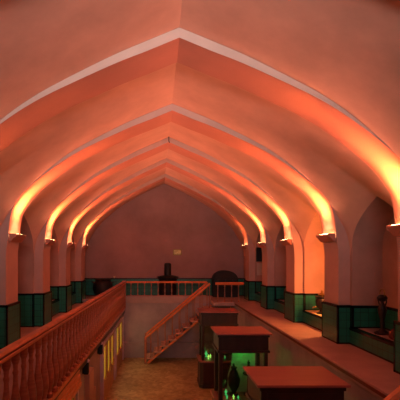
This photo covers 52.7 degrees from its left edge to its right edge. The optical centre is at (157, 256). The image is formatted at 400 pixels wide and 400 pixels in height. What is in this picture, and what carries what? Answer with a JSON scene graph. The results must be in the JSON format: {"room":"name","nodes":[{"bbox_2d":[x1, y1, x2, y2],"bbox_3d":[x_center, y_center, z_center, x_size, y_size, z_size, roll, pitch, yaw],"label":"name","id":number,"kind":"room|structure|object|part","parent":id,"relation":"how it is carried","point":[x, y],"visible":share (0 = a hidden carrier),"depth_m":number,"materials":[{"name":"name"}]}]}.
{"room":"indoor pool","nodes":[
{"label":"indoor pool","id":0,"kind":"room"},
{"bbox_2d":[0,302,84,399],"bbox_3d":[-2.545,1.850,6.900,2.450,0.200,16.800,0,0,0],"label":"floor","id":1,"kind":"structure","parent":0,"point":[24,330],"depth_m":6.63,"materials":[{"name":"wood"}]},
{"bbox_2d":[0,280,125,399],"bbox_3d":[-1.444,1.530,8.910,0.143,1.220,12.926,0,0,1],"label":"balustrade","id":2,"kind":"object","parent":1,"relation":"on","point":[92,321],"visible":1,"depth_m":6.08,"materials":[{"name":"red wood"}]},
{"bbox_3d":[-1.447,0.988,8.875,0.130,0.095,12.853,0,0,1],"label":"handrail","id":3,"kind":"part","parent":2,"relation":"part of","materials":[{"name":"brown wood"}]},
{"bbox_3d":[-1.447,2.000,8.875,0.100,0.060,12.853,0,0,1],"label":"rail","id":4,"kind":"part","parent":2,"relation":"part of","materials":[{"name":"brown wood"}]},
{"bbox_3d":[-1.300,1.445,15.300,0.140,1.050,0.140,0,0,0],"label":"newel post","id":5,"kind":"part","parent":2,"relation":"part of","materials":[{"name":"red wood"}]},
{"bbox_2d":[18,215,84,292],"bbox_3d":[-3.380,0.375,7.750,0.580,2.750,18.500,0,0,0],"label":"wall","id":6,"kind":"structure","parent":0,"point":[25,249],"depth_m":9.94,"materials":[{"name":"paint"}]},
{"bbox_2d":[0,301,20,348],"bbox_3d":[-2.982,1.334,7.900,0.287,0.832,0.722,0,0,0],"label":"trim","id":7,"kind":"structure","parent":6,"relation":"attached to","point":[10,314],"depth_m":7.71,"materials":[{"name":"green tile"}]},
{"bbox_2d":[9,233,26,241],"bbox_3d":[-2.763,-0.366,7.900,0.135,0.152,0.600,0,0,0],"label":"uplight","id":8,"kind":"object","parent":6,"relation":"attached to","point":[13,237],"visible":1,"depth_m":7.75,"materials":[{"name":"paint"}]},
{"bbox_2d":[18,293,34,326],"bbox_3d":[-3.379,1.334,9.947,0.594,0.832,0.086,0,0,0],"label":"trim","id":9,"kind":"structure","parent":6,"relation":"attached to","point":[27,300],"depth_m":9.91,"materials":[{"name":"green tile"}]},
{"bbox_2d":[34,291,51,326],"bbox_3d":[-2.982,1.334,10.340,0.287,0.832,0.722,0,0,0],"label":"trim","id":10,"kind":"structure","parent":6,"relation":"attached to","point":[43,301],"depth_m":9.98,"materials":[{"name":"green tile"}]},
{"bbox_2d":[45,239,56,245],"bbox_3d":[-2.763,-0.366,10.340,0.135,0.152,0.600,0,0,0],"label":"uplight","id":11,"kind":"object","parent":6,"relation":"attached to","point":[51,242],"visible":1,"depth_m":10.13,"materials":[{"name":"paint"}]},
{"bbox_2d":[50,286,58,299],"bbox_3d":[-3.379,1.129,12.427,0.594,0.422,0.086,0,0,0],"label":"trim","id":12,"kind":"structure","parent":6,"relation":"attached to","point":[55,289],"depth_m":12.39,"materials":[{"name":"green tile"}]},
{"bbox_2d":[52,299,59,316],"bbox_3d":[-3.123,1.544,11.580,0.107,0.412,1.780,0,0,0],"label":"trim","id":13,"kind":"structure","parent":6,"relation":"attached to","point":[55,304],"depth_m":12.00,"materials":[{"name":"green tile"}]},
{"bbox_2d":[59,284,71,312],"bbox_3d":[-2.982,1.334,12.820,0.287,0.832,0.722,0,0,0],"label":"trim","id":14,"kind":"structure","parent":6,"relation":"attached to","point":[65,292],"depth_m":12.46,"materials":[{"name":"green tile"}]},
{"bbox_2d":[68,242,75,247],"bbox_3d":[-2.763,-0.366,12.820,0.135,0.152,0.600,0,0,0],"label":"uplight","id":15,"kind":"object","parent":6,"relation":"attached to","point":[70,244],"visible":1,"depth_m":12.66,"materials":[{"name":"paint"}]},
{"bbox_2d":[70,281,75,292],"bbox_3d":[-3.379,1.129,14.927,0.594,0.422,0.086,0,0,0],"label":"trim","id":16,"kind":"structure","parent":6,"relation":"attached to","point":[73,283],"depth_m":14.89,"materials":[{"name":"green tile"}]},
{"bbox_2d":[72,292,75,304],"bbox_3d":[-3.123,1.544,14.070,0.107,0.412,1.800,0,0,0],"label":"trim","id":17,"kind":"structure","parent":6,"relation":"attached to","point":[73,293],"depth_m":14.70,"materials":[{"name":"green tile"}]},
{"bbox_2d":[76,280,85,302],"bbox_3d":[-2.982,1.334,15.320,0.287,0.832,0.722,0,0,0],"label":"trim","id":18,"kind":"structure","parent":6,"relation":"attached to","point":[80,285],"depth_m":14.97,"materials":[{"name":"green tile"}]},
{"bbox_2d":[79,350,99,399],"bbox_3d":[-1.591,2.910,8.900,0.150,1.920,12.807,0,0,1],"label":"wall","id":19,"kind":"structure","parent":0,"point":[94,361],"depth_m":9.60,"materials":[{"name":"paint"}]},
{"bbox_2d":[56,369,81,399],"bbox_3d":[-1.483,2.223,5.175,0.066,0.293,4.352,0,0,1],"label":"trim","id":20,"kind":"structure","parent":19,"relation":"attached to","point":[74,385],"depth_m":6.68,"materials":[{"name":"brown wood"}]},
{"bbox_2d":[72,390,78,399],"bbox_3d":[-1.530,3.050,6.299,0.091,1.640,2.200,0,0,1],"label":"door","id":21,"kind":"structure","parent":19,"relation":"in","point":[76,397],"depth_m":7.30,"materials":[{"name":"brown wood"}]},
{"bbox_2d":[82,359,89,374],"bbox_3d":[-1.466,2.235,8.150,0.135,0.310,0.170,0,0,0],"label":"wall lantern","id":22,"kind":"object","parent":19,"relation":"attached to","point":[85,370],"visible":0.7,"depth_m":8.08,"materials":[{"name":"black metal"}]},
{"bbox_2d":[84,367,93,399],"bbox_3d":[-1.483,3.160,8.600,0.120,1.420,0.560,0,0,0],"label":"trim","id":23,"kind":"structure","parent":19,"relation":"attached to","point":[88,379],"depth_m":8.32,"materials":[{"name":"paint"}]},
{"bbox_2d":[97,342,102,353],"bbox_3d":[-1.426,2.255,9.900,0.135,0.310,0.170,0,0,0],"label":"wall lantern","id":24,"kind":"object","parent":19,"relation":"attached to","point":[100,348],"visible":0.7,"depth_m":9.83,"materials":[{"name":"black metal"}]},
{"bbox_2d":[100,327,115,399],"bbox_3d":[-1.413,3.050,11.449,0.091,1.640,2.400,0,0,1],"label":"door","id":25,"kind":"structure","parent":19,"relation":"in","point":[108,358],"depth_m":11.20,"materials":[{"name":"brown wood"}]},
{"bbox_3d":[-1.445,2.855,10.710,0.010,0.950,0.460,0,0,1],"label":"pane","id":26,"kind":"part","parent":25,"relation":"part of","materials":[{"name":"yellow glass"}]},
{"bbox_3d":[-1.428,2.855,11.429,0.010,0.950,0.460,0,0,1],"label":"pane","id":27,"kind":"part","parent":25,"relation":"part of","materials":[{"name":"yellow glass"}]},
{"bbox_3d":[-1.412,2.855,12.149,0.010,0.950,0.460,0,0,1],"label":"pane","id":28,"kind":"part","parent":25,"relation":"part of","materials":[{"name":"yellow glass"}]},
{"bbox_2d":[114,316,123,376],"bbox_3d":[-1.356,3.050,13.949,0.091,1.640,2.200,0,0,1],"label":"door","id":29,"kind":"structure","parent":19,"relation":"in","point":[119,326],"depth_m":14.02,"materials":[{"name":"brown wood"}]},
{"bbox_3d":[-1.360,2.855,14.419,0.010,0.950,0.720,0,0,1],"label":"pane","id":30,"kind":"part","parent":29,"relation":"part of","materials":[{"name":"yellow glass"}]},
{"bbox_2d":[105,358,211,399],"bbox_3d":[0.480,3.920,8.950,4.760,0.100,13.100,0,0,0],"label":"floor","id":31,"kind":"structure","parent":0,"point":[162,378],"depth_m":12.38,"materials":[{"name":"stone"}]},
{"bbox_2d":[144,282,213,363],"bbox_3d":[0.775,2.414,14.790,2.541,2.921,0.808,0,0,0],"label":"staircase","id":32,"kind":"structure","parent":31,"relation":"on","point":[182,331],"depth_m":14.42,"materials":[{"name":"brown wood"}]},
{"bbox_3d":[-0.455,3.382,14.435,0.080,0.976,0.080,0,0,0],"label":"newel post","id":33,"kind":"part","parent":32,"relation":"part of","materials":[{"name":"red wood"}]},
{"bbox_3d":[0.706,1.961,15.145,2.388,2.015,0.098,0,0,0],"label":"handrail","id":34,"kind":"part","parent":32,"relation":"part of","materials":[{"name":"brown wood"}]},
{"bbox_3d":[0.706,1.961,14.435,2.388,2.015,0.098,0,0,0],"label":"handrail","id":35,"kind":"part","parent":32,"relation":"part of","materials":[{"name":"brown wood"}]},
{"bbox_2d":[197,308,239,388],"bbox_3d":[1.810,2.745,12.160,1.210,2.250,0.910,0,0,0],"label":"display case","id":36,"kind":"object","parent":31,"relation":"on","point":[207,316],"visible":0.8,"depth_m":11.77,"materials":[{"name":"brown wood"}]},
{"bbox_3d":[1.330,2.555,12.490,0.080,1.030,0.080,0,0,0],"label":"corner post","id":37,"kind":"part","parent":36,"relation":"part of","materials":[{"name":"brown wood"}]},
{"bbox_3d":[1.330,2.555,11.830,0.080,1.030,0.080,0,0,0],"label":"corner post","id":38,"kind":"part","parent":36,"relation":"part of","materials":[{"name":"brown wood"}]},
{"bbox_3d":[1.810,3.095,12.160,1.210,0.050,0.910,0,0,0],"label":"moulding","id":39,"kind":"part","parent":36,"relation":"part of","materials":[{"name":"brown wood"}]},
{"bbox_3d":[1.810,1.850,11.780,0.900,0.220,0.012,0,0,0],"label":"frieze panel","id":40,"kind":"part","parent":36,"relation":"part of","materials":[{"name":"brown wood"}]},
{"bbox_2d":[210,326,271,399],"bbox_3d":[1.810,2.745,8.840,1.210,2.250,0.910,0,0,0],"label":"display case","id":41,"kind":"object","parent":31,"relation":"on","point":[227,339],"visible":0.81,"depth_m":8.47,"materials":[{"name":"brown wood"}]},
{"bbox_3d":[1.330,2.555,9.170,0.080,1.030,0.080,0,0,0],"label":"corner post","id":42,"kind":"part","parent":41,"relation":"part of","materials":[{"name":"brown wood"}]},
{"bbox_3d":[1.330,2.555,8.510,0.080,1.030,0.080,0,0,0],"label":"corner post","id":43,"kind":"part","parent":41,"relation":"part of","materials":[{"name":"brown wood"}]},
{"bbox_3d":[1.810,3.095,8.840,1.210,0.050,0.910,0,0,0],"label":"moulding","id":44,"kind":"part","parent":41,"relation":"part of","materials":[{"name":"brown wood"}]},
{"bbox_2d":[228,363,239,395],"bbox_3d":[1.680,2.720,8.860,0.270,0.700,0.270,0,0,0],"label":"urn","id":45,"kind":"object","parent":41,"relation":"on","point":[233,378],"visible":0.98,"depth_m":8.78,"materials":[{"name":"ceramic"}]},
{"bbox_2d":[227,353,254,391],"bbox_3d":[1.890,2.610,9.090,0.640,0.920,0.024,0,0,0],"label":"display board","id":46,"kind":"object","parent":41,"relation":"on","point":[240,360],"visible":0.43,"depth_m":9.08,"materials":[{"name":"green"}]},
{"bbox_3d":[1.810,1.850,8.460,0.900,0.220,0.012,0,0,0],"label":"frieze panel","id":47,"kind":"part","parent":41,"relation":"part of","materials":[{"name":"brown wood"}]},
{"bbox_2d":[243,372,247,395],"bbox_3d":[2.010,2.828,8.860,0.260,0.485,0.260,0,0,0],"label":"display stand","id":48,"kind":"object","parent":41,"relation":"on","point":[244,373],"visible":0.29,"depth_m":8.84,"materials":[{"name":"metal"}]},
{"bbox_3d":[2.290,2.555,9.170,0.080,1.030,0.080,0,0,0],"label":"corner post","id":49,"kind":"part","parent":41,"relation":"part of","materials":[{"name":"brown wood"}]},
{"bbox_3d":[2.290,2.555,8.510,0.080,1.030,0.080,0,0,0],"label":"corner post","id":50,"kind":"part","parent":41,"relation":"part of","materials":[{"name":"brown wood"}]},
{"bbox_2d":[243,366,350,399],"bbox_3d":[1.840,2.745,5.470,1.210,2.250,0.910,0,0,0],"label":"display case","id":51,"kind":"object","parent":31,"relation":"on","point":[264,382],"visible":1,"depth_m":5.18,"materials":[{"name":"brown wood"}]},
{"bbox_3d":[1.840,1.850,5.090,0.900,0.220,0.012,0,0,0],"label":"frieze panel","id":52,"kind":"part","parent":51,"relation":"part of","materials":[{"name":"brown wood"}]},
{"bbox_2d":[383,386,399,399],"bbox_3d":[1.135,2.414,2.962,2.541,2.921,0.904,0,0,0],"label":"staircase","id":53,"kind":"structure","parent":31,"relation":"on","point":[395,395],"depth_m":3.35,"materials":[{"name":"brown wood"}]},
{"bbox_2d":[84,183,244,277],"bbox_3d":[0.270,-0.578,17.100,6.940,5.056,0.200,0,0,0],"label":"wall","id":54,"kind":"structure","parent":0,"point":[139,237],"depth_m":17.00,"materials":[{"name":"paint"}]},
{"bbox_2d":[86,278,242,295],"bbox_3d":[0.270,1.284,16.950,6.652,0.732,0.112,0,0,0],"label":"trim","id":55,"kind":"structure","parent":54,"relation":"attached to","point":[89,285],"depth_m":16.90,"materials":[{"name":"green tile"}]},
{"bbox_2d":[173,249,181,254],"bbox_3d":[0.820,-0.180,16.983,0.360,0.260,0.035,0,0,0],"label":"picture frame","id":56,"kind":"object","parent":54,"relation":"attached to","point":[175,251],"visible":1,"depth_m":16.98,"materials":[{"name":"gold metal"}]},
{"bbox_2d":[123,303,229,341],"bbox_3d":[0.630,2.825,15.425,4.460,2.090,0.150,0,0,0],"label":"wall","id":57,"kind":"structure","parent":0,"point":[139,318],"depth_m":15.35,"materials":[{"name":"paint"}]},
{"bbox_2d":[126,296,208,299],"bbox_3d":[0.325,1.586,15.300,3.350,0.128,0.120,0,0,0],"label":"trim","id":58,"kind":"structure","parent":57,"relation":"attached to","point":[127,297],"depth_m":15.24,"materials":[{"name":"stone"}]},
{"bbox_2d":[126,281,206,295],"bbox_3d":[0.323,1.232,15.300,3.075,0.575,0.104,0,0,0],"label":"balustrade","id":59,"kind":"object","parent":58,"relation":"on","point":[130,282],"visible":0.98,"depth_m":15.27,"materials":[{"name":"red wood"}]},
{"bbox_3d":[0.323,0.978,15.300,3.075,0.066,0.104,0,0,0],"label":"handrail","id":60,"kind":"part","parent":59,"relation":"part of","materials":[{"name":"brown wood"}]},
{"bbox_3d":[0.323,1.502,15.300,3.035,0.035,0.080,0,0,0],"label":"rail","id":61,"kind":"part","parent":59,"relation":"part of","materials":[{"name":"red wood"}]},
{"bbox_2d":[124,342,229,357],"bbox_3d":[0.655,3.575,15.315,4.210,0.590,0.070,0,0,0],"label":"trim","id":62,"kind":"structure","parent":57,"relation":"attached to","point":[131,349],"depth_m":15.28,"materials":[{"name":"paint"}]},
{"bbox_2d":[0,0,399,255],"bbox_3d":[0.270,-1.557,7.750,6.740,3.098,18.500,0,0,0],"label":"ceiling","id":63,"kind":"structure","parent":0,"point":[347,52],"depth_m":5.88,"materials":[{"name":"paint"}]},
{"bbox_2d":[83,296,399,399],"bbox_3d":[0.270,1.715,7.750,8.080,0.130,18.500,0,0,0],"label":"floor","id":64,"kind":"structure","parent":0,"point":[378,373],"depth_m":7.17,"materials":[{"name":"stone"}]},
{"bbox_2d":[92,278,114,295],"bbox_3d":[-2.250,1.280,16.350,0.833,0.740,0.833,0,0,37],"label":"cauldron","id":65,"kind":"object","parent":64,"relation":"on","point":[100,285],"visible":0.83,"depth_m":16.04,"materials":[{"name":"black metal"}]},
{"bbox_2d":[157,263,178,294],"bbox_3d":[0.400,0.955,16.400,0.940,1.390,0.940,0,0,0],"label":"stove","id":66,"kind":"object","parent":64,"relation":"on","point":[167,276],"visible":0.84,"depth_m":16.16,"materials":[{"name":"black metal"}]},
{"bbox_2d":[212,270,237,296],"bbox_3d":[2.750,1.110,16.492,1.000,1.080,0.575,0,0,0],"label":"armchair","id":67,"kind":"object","parent":64,"relation":"on","point":[222,275],"visible":0.95,"depth_m":16.22,"materials":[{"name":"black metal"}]},
{"bbox_2d":[215,282,243,301],"bbox_3d":[2.590,1.290,14.450,1.020,0.720,0.130,0,0,0],"label":"balustrade","id":68,"kind":"object","parent":64,"relation":"on","point":[216,283],"visible":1,"depth_m":14.41,"materials":[{"name":"red wood"}]},
{"bbox_3d":[2.590,0.978,14.450,1.020,0.095,0.130,0,0,0],"label":"handrail","id":69,"kind":"part","parent":68,"relation":"part of","materials":[{"name":"brown wood"}]},
{"bbox_3d":[3.945,1.495,9.120,0.470,0.310,1.580,0,0,0],"label":"trim","id":70,"kind":"structure","parent":64,"relation":"on","visible":0},
{"bbox_2d":[305,310,321,316],"bbox_3d":[3.880,1.331,9.330,0.520,0.012,1.060,0,0,0],"label":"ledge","id":71,"kind":"object","parent":70,"relation":"on","point":[310,311],"visible":0.29,"depth_m":9.64,"materials":[{"name":"beige stone"}]},
{"bbox_2d":[313,290,323,313],"bbox_3d":[3.791,1.055,9.283,0.316,0.540,0.307,0,0,43],"label":"samovar","id":72,"kind":"object","parent":71,"relation":"on","point":[320,297],"visible":0.63,"depth_m":9.21,"materials":[{"name":"metal"}]},
{"bbox_2d":[230,306,379,399],"bbox_3d":[2.870,2.825,8.950,0.180,2.090,12.900,0,0,0],"label":"wall","id":73,"kind":"structure","parent":0,"point":[283,352],"depth_m":8.52,"materials":[{"name":"paint"}]},
{"bbox_2d":[234,303,386,397],"bbox_3d":[2.764,1.702,8.900,0.032,0.045,12.800,0,0,0],"label":"trim","id":74,"kind":"structure","parent":73,"relation":"attached to","point":[371,388],"depth_m":6.49,"materials":[{"name":"red wood"}]},
{"bbox_2d":[244,197,397,308],"bbox_3d":[3.920,0.325,7.750,0.580,2.650,18.500,0,0,0],"label":"wall","id":75,"kind":"structure","parent":0,"point":[374,250],"depth_m":7.50,"materials":[{"name":"paint"}]},
{"bbox_2d":[75,174,254,280],"bbox_3d":[0.270,-0.772,15.320,6.900,5.045,0.640,0,0,0],"label":"arch","id":76,"kind":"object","parent":75,"relation":"attached to","point":[250,252],"depth_m":15.01,"materials":[{"name":"paint"}]},
{"bbox_2d":[59,158,273,285],"bbox_3d":[0.270,-0.757,12.820,6.900,5.015,0.640,0,0,0],"label":"arch","id":77,"kind":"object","parent":75,"relation":"attached to","point":[64,250],"depth_m":12.55,"materials":[{"name":"paint"}]},
{"bbox_2d":[34,137,302,292],"bbox_3d":[0.270,-0.718,10.340,6.900,4.935,0.640,0,0,0],"label":"arch","id":78,"kind":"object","parent":75,"relation":"attached to","point":[294,252],"depth_m":10.12,"materials":[{"name":"paint"}]},
{"bbox_2d":[0,104,349,304],"bbox_3d":[0.270,-0.667,7.900,6.900,4.835,0.640,0,0,0],"label":"arch","id":79,"kind":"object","parent":75,"relation":"attached to","point":[337,252],"depth_m":7.74,"materials":[{"name":"paint"}]},
{"bbox_2d":[0,28,399,320],"bbox_3d":[0.270,-0.667,5.380,6.900,4.835,0.640,0,0,0],"label":"arch","id":80,"kind":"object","parent":75,"relation":"attached to","point":[194,51],"depth_m":5.29,"materials":[{"name":"paint"}]},
{"bbox_2d":[244,280,254,300],"bbox_3d":[3.522,1.284,15.320,0.287,0.732,0.722,0,0,0],"label":"trim","id":81,"kind":"structure","parent":75,"relation":"attached to","point":[249,286],"depth_m":14.97,"materials":[{"name":"green tile"}]},
{"bbox_2d":[254,292,260,302],"bbox_3d":[3.663,1.494,14.070,0.107,0.312,1.800,0,0,0],"label":"trim","id":82,"kind":"structure","parent":75,"relation":"attached to","point":[257,295],"depth_m":14.51,"materials":[{"name":"green tile"}]},
{"bbox_2d":[255,281,261,292],"bbox_3d":[3.919,1.129,14.927,0.594,0.422,0.086,0,0,0],"label":"trim","id":83,"kind":"structure","parent":75,"relation":"attached to","point":[257,283],"depth_m":14.89,"materials":[{"name":"green tile"}]},
{"bbox_2d":[256,247,261,261],"bbox_3d":[3.900,-0.080,14.910,0.480,0.540,0.020,0,0,0],"label":"wall panel","id":84,"kind":"object","parent":75,"relation":"attached to","point":[258,249],"visible":0.36,"depth_m":14.90,"materials":[{"name":"black metal"}]},
{"bbox_2d":[257,263,261,274],"bbox_3d":[3.840,0.475,14.914,0.300,0.450,0.012,0,0,0],"label":"notice","id":85,"kind":"object","parent":75,"relation":"attached to","point":[259,265],"visible":0.64,"depth_m":14.91,"materials":[{"name":"paper"}]},
{"bbox_2d":[257,242,265,247],"bbox_3d":[3.303,-0.366,12.820,0.135,0.152,0.600,0,0,0],"label":"uplight","id":86,"kind":"object","parent":75,"relation":"attached to","point":[262,244],"visible":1,"depth_m":12.58,"materials":[{"name":"paint"}]},
{"bbox_2d":[261,284,273,308],"bbox_3d":[3.522,1.284,12.820,0.287,0.732,0.722,0,0,0],"label":"trim","id":87,"kind":"structure","parent":75,"relation":"attached to","point":[267,292],"depth_m":12.46,"materials":[{"name":"green tile"}]},
{"bbox_2d":[274,300,283,313],"bbox_3d":[3.663,1.494,11.580,0.107,0.312,1.780,0,0,0],"label":"trim","id":88,"kind":"structure","parent":75,"relation":"attached to","point":[278,305],"depth_m":11.90,"materials":[{"name":"green tile"}]},
{"bbox_2d":[274,286,285,299],"bbox_3d":[3.919,1.129,12.427,0.594,0.422,0.086,0,0,0],"label":"trim","id":89,"kind":"structure","parent":75,"relation":"attached to","point":[278,290],"depth_m":12.39,"materials":[{"name":"green tile"}]},
{"bbox_2d":[280,239,291,245],"bbox_3d":[3.303,-0.366,10.340,0.135,0.152,0.600,0,0,0],"label":"uplight","id":90,"kind":"object","parent":75,"relation":"attached to","point":[285,242],"visible":1,"depth_m":10.20,"materials":[{"name":"paint"}]},
{"bbox_2d":[284,291,302,322],"bbox_3d":[3.522,1.284,10.340,0.287,0.732,0.722,0,0,0],"label":"trim","id":91,"kind":"structure","parent":75,"relation":"attached to","point":[293,302],"depth_m":9.98,"materials":[{"name":"green tile"}]},
{"bbox_2d":[303,293,318,310],"bbox_3d":[3.919,1.129,9.947,0.594,0.422,0.086,0,0,0],"label":"trim","id":92,"kind":"structure","parent":75,"relation":"attached to","point":[309,299],"depth_m":9.91,"materials":[{"name":"green tile"}]},
{"bbox_2d":[303,310,321,330],"bbox_3d":[3.663,1.494,9.120,0.107,0.312,1.740,0,0,0],"label":"trim","id":93,"kind":"structure","parent":75,"relation":"attached to","point":[315,321],"depth_m":9.34,"materials":[{"name":"green tile"}]},
{"bbox_2d":[316,233,334,241],"bbox_3d":[3.303,-0.366,7.900,0.135,0.152,0.600,0,0,0],"label":"uplight","id":94,"kind":"object","parent":75,"relation":"attached to","point":[329,237],"visible":1,"depth_m":7.77,"materials":[{"name":"paint"}]},
{"bbox_2d":[322,301,349,343],"bbox_3d":[3.522,1.284,7.900,0.287,0.732,0.722,0,0,0],"label":"trim","id":95,"kind":"structure","parent":75,"relation":"attached to","point":[335,318],"depth_m":7.57,"materials":[{"name":"green tile"}]},
{"bbox_2d":[350,305,379,327],"bbox_3d":[3.919,1.129,7.507,0.594,0.422,0.086,0,0,0],"label":"trim","id":96,"kind":"structure","parent":75,"relation":"attached to","point":[361,316],"depth_m":7.47,"materials":[{"name":"green tile"}]},
{"bbox_2d":[349,327,392,363],"bbox_3d":[3.663,1.494,6.640,0.107,0.312,1.820,0,0,0],"label":"trim","id":97,"kind":"structure","parent":75,"relation":"attached to","point":[381,347],"depth_m":6.74,"materials":[{"name":"green tile"}]},
{"bbox_2d":[358,328,392,340],"bbox_3d":[3.945,1.495,6.640,0.470,0.310,1.660,0,0,0],"label":"trim","id":98,"kind":"structure","parent":75,"relation":"attached to","point":[370,330],"depth_m":7.24,"materials":[{"name":"stone"}]},
{"bbox_2d":[374,289,388,334],"bbox_3d":[3.880,0.948,6.920,0.270,0.784,0.280,0,0,0],"label":"lamp stand","id":99,"kind":"object","parent":98,"relation":"on","point":[382,310],"visible":0.98,"depth_m":6.88,"materials":[{"name":"metal"}]},
{"bbox_3d":[3.880,0.720,6.920,0.170,0.120,0.167,0,0,0],"label":"lamp shade","id":100,"kind":"part","parent":99,"relation":"part of","materials":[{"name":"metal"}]},
{"bbox_2d":[388,329,392,339],"bbox_3d":[3.920,1.242,6.450,0.360,0.195,0.360,0,0,0],"label":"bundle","id":101,"kind":"object","parent":98,"relation":"on","point":[390,336],"visible":0.37,"depth_m":6.45,"materials":[{"name":"red fabric"}]},
{"bbox_2d":[384,306,397,330],"bbox_3d":[4.195,1.129,6.640,0.042,0.422,1.672,0,0,0],"label":"trim","id":102,"kind":"structure","parent":75,"relation":"attached to","point":[392,313],"depth_m":7.19,"materials":[{"name":"green tile"}]},
{"bbox_2d":[386,224,399,235],"bbox_3d":[3.303,-0.366,5.380,0.135,0.152,0.600,0,0,0],"label":"uplight","id":103,"kind":"object","parent":75,"relation":"attached to","point":[394,230],"visible":1,"depth_m":5.55,"materials":[{"name":"paint"}]},
{"bbox_2d":[393,320,399,373],"bbox_3d":[3.522,1.284,5.380,0.287,0.732,0.722,0,0,0],"label":"trim","id":104,"kind":"structure","parent":75,"relation":"attached to","point":[396,324],"depth_m":5.68,"materials":[{"name":"green tile"}]}
]}

